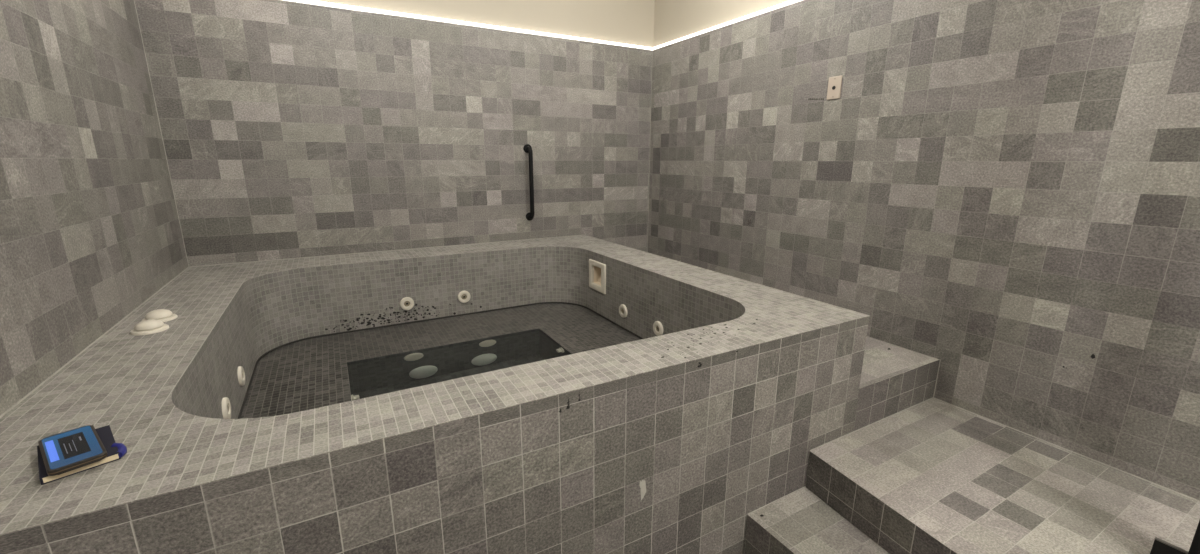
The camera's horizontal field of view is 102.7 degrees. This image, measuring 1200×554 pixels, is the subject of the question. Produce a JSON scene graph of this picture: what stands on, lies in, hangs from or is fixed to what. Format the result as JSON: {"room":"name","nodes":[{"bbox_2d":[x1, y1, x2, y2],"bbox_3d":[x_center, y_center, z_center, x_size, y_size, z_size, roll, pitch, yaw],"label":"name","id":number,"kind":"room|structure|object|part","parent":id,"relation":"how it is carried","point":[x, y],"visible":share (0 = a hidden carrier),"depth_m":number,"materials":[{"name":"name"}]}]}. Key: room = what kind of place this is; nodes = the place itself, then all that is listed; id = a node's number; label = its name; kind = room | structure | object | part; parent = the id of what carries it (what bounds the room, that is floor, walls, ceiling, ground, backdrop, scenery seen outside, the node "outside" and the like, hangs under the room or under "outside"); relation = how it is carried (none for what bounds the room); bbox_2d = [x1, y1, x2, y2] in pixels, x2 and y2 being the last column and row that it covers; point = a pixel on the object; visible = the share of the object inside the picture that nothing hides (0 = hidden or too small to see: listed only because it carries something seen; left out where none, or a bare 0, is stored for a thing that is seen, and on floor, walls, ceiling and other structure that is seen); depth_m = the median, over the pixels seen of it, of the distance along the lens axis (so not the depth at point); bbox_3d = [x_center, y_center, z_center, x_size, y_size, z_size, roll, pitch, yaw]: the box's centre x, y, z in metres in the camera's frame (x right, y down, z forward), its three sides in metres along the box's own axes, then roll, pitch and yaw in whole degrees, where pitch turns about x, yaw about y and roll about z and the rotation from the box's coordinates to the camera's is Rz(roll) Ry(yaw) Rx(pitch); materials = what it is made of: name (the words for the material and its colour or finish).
{"room":"spa","nodes":[
{"label":"spa","id":0,"kind":"room"},
{"bbox_2d":[0,0,187,415],"bbox_3d":[-1.152,-0.115,0.550,0.100,2.620,4.506,-7,16,-28],"label":"wall","id":1,"kind":"structure","parent":0,"point":[90,230],"depth_m":1.49,"materials":[{"name":"grey tile"}]},
{"bbox_2d":[134,0,654,266],"bbox_3d":[-0.909,-0.742,3.136,2.988,2.620,0.102,-7,16,-28],"label":"wall","id":2,"kind":"structure","parent":0,"point":[288,129],"depth_m":2.87,"materials":[{"name":"grey tile"}]},
{"bbox_2d":[282,0,651,49],"bbox_3d":[-0.891,-1.545,2.911,2.928,0.022,0.030,-7,16,-28],"label":"light strip","id":3,"kind":"object","parent":2,"relation":"attached to","point":[313,2],"visible":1,"depth_m":2.91,"materials":[{"name":"white plastic"}]},
{"bbox_2d":[523,144,533,220],"bbox_3d":[-0.480,-0.647,3.309,0.058,0.522,0.068,-7,16,-28],"label":"grab bar","id":4,"kind":"object","parent":2,"relation":"attached to","point":[527,148],"visible":1,"depth_m":3.28,"materials":[{"name":"black metal"}]},
{"bbox_2d":[647,0,1199,499],"bbox_3d":[1.488,-0.459,1.991,0.103,2.620,4.506,-7,16,-28],"label":"wall","id":5,"kind":"structure","parent":0,"point":[1008,191],"depth_m":1.90,"materials":[{"name":"grey tile"}]},
{"bbox_2d":[652,0,802,50],"bbox_3d":[1.478,-1.259,1.748,0.030,0.022,4.436,-7,16,-28],"label":"light strip","id":6,"kind":"object","parent":5,"relation":"attached to","point":[790,2],"visible":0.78,"depth_m":2.91,"materials":[{"name":"white plastic"}]},
{"bbox_2d":[827,75,841,99],"bbox_3d":[1.157,-0.935,2.371,0.010,0.106,0.072,-7,16,-28],"label":"wall plate","id":7,"kind":"object","parent":5,"relation":"attached to","point":[834,83],"visible":1,"depth_m":2.37,"materials":[{"name":"beige plastic"}]},
{"bbox_3d":[0.191,1.035,1.546,3.129,0.080,4.606,-7,16,-28],"label":"floor","id":8,"kind":"structure","parent":0,"visible":0},
{"bbox_2d":[0,235,869,553],"bbox_3d":[-0.588,0.408,2.225,2.358,0.817,2.234,-7,16,-28],"label":"hot tub","id":9,"kind":"object","parent":8,"relation":"on","point":[686,401],"visible":0.94,"depth_m":1.36,"materials":[{"name":"grey tile"}]},
{"bbox_2d":[37,425,126,484],"bbox_3d":[-0.988,0.330,0.916,0.150,0.018,0.111,11,18,39],"label":"notebook","id":10,"kind":"object","parent":9,"relation":"on","point":[115,451],"visible":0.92,"depth_m":0.90,"materials":[{"name":"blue paper"}]},
{"bbox_2d":[38,425,107,475],"bbox_3d":[-0.994,0.323,0.903,0.167,0.011,0.075,10,17,36],"label":"book","id":11,"kind":"object","parent":10,"relation":"on","point":[76,448],"visible":1,"depth_m":0.89,"materials":[{"name":"blue paper"}]},
{"bbox_3d":[-1.013,0.321,0.887,0.102,0.001,0.010,10,17,36],"label":"light panel","id":12,"kind":"part","parent":11,"relation":"part of","materials":[{"name":"blue paper"}]},
{"bbox_3d":[-0.994,0.323,0.903,0.167,0.002,0.075,10,17,36],"label":"frame","id":13,"kind":"part","parent":11,"relation":"part of","materials":[{"name":"brown metal"}]},
{"bbox_3d":[-0.993,0.317,0.905,0.105,0.001,0.034,10,17,36],"label":"dark panel","id":14,"kind":"part","parent":11,"relation":"part of","materials":[{"name":"black paper"}]},
{"bbox_3d":[-1.487,0.172,1.585,0.096,0.010,0.096,-7,16,-28],"label":"control knob","id":15,"kind":"part","parent":9,"relation":"part of","materials":[{"name":"beige plastic"}]},
{"bbox_3d":[-1.554,0.145,1.693,0.096,0.010,0.096,-7,16,-28],"label":"control knob","id":16,"kind":"part","parent":9,"relation":"part of","materials":[{"name":"beige plastic"}]},
{"bbox_2d":[347,330,569,400],"bbox_3d":[-0.582,0.442,2.183,0.983,0.001,0.806,-7,16,-28],"label":"water","id":17,"kind":"object","parent":9,"relation":"in","point":[368,378],"visible":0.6,"depth_m":2.31,"materials":[{"name":"black liquid"}]},
{"bbox_2d":[744,486,888,553],"bbox_3d":[1.004,1.026,1.079,0.294,0.162,1.522,-7,16,-28],"label":"tiled step","id":18,"kind":"structure","parent":8,"relation":"on","point":[799,521],"depth_m":1.58,"materials":[{"name":"grey tile"}]},
{"bbox_2d":[853,336,939,430],"bbox_3d":[0.688,0.399,2.961,0.568,0.492,2.230,-7,16,-28],"label":"tiled step","id":19,"kind":"structure","parent":8,"relation":"on","point":[894,379],"depth_m":2.00,"materials":[{"name":"grey tile"}]},
{"bbox_2d":[806,397,1199,553],"bbox_3d":[1.418,0.899,1.287,1.002,0.311,1.522,-7,16,-28],"label":"tiled step","id":20,"kind":"structure","parent":8,"relation":"on","point":[933,475],"depth_m":1.54,"materials":[{"name":"grey tile"}]},
{"bbox_2d":[1150,520,1199,553],"bbox_3d":[1.457,-0.231,0.952,0.050,2.050,0.132,-7,16,-28],"label":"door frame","id":21,"kind":"structure","parent":20,"relation":"on","point":[1160,546],"depth_m":1.19,"materials":[{"name":"black metal"}]},
{"bbox_3d":[1.429,0.716,1.210,0.008,0.088,0.056,-7,16,-28],"label":"foot plate","id":22,"kind":"part","parent":21,"relation":"part of","materials":[{"name":"black metal"}]},
{"bbox_3d":[1.471,-0.225,0.928,0.050,2.050,0.075,-7,16,-28],"label":"post","id":23,"kind":"part","parent":21,"relation":"part of","materials":[{"name":"black metal"}]}
]}

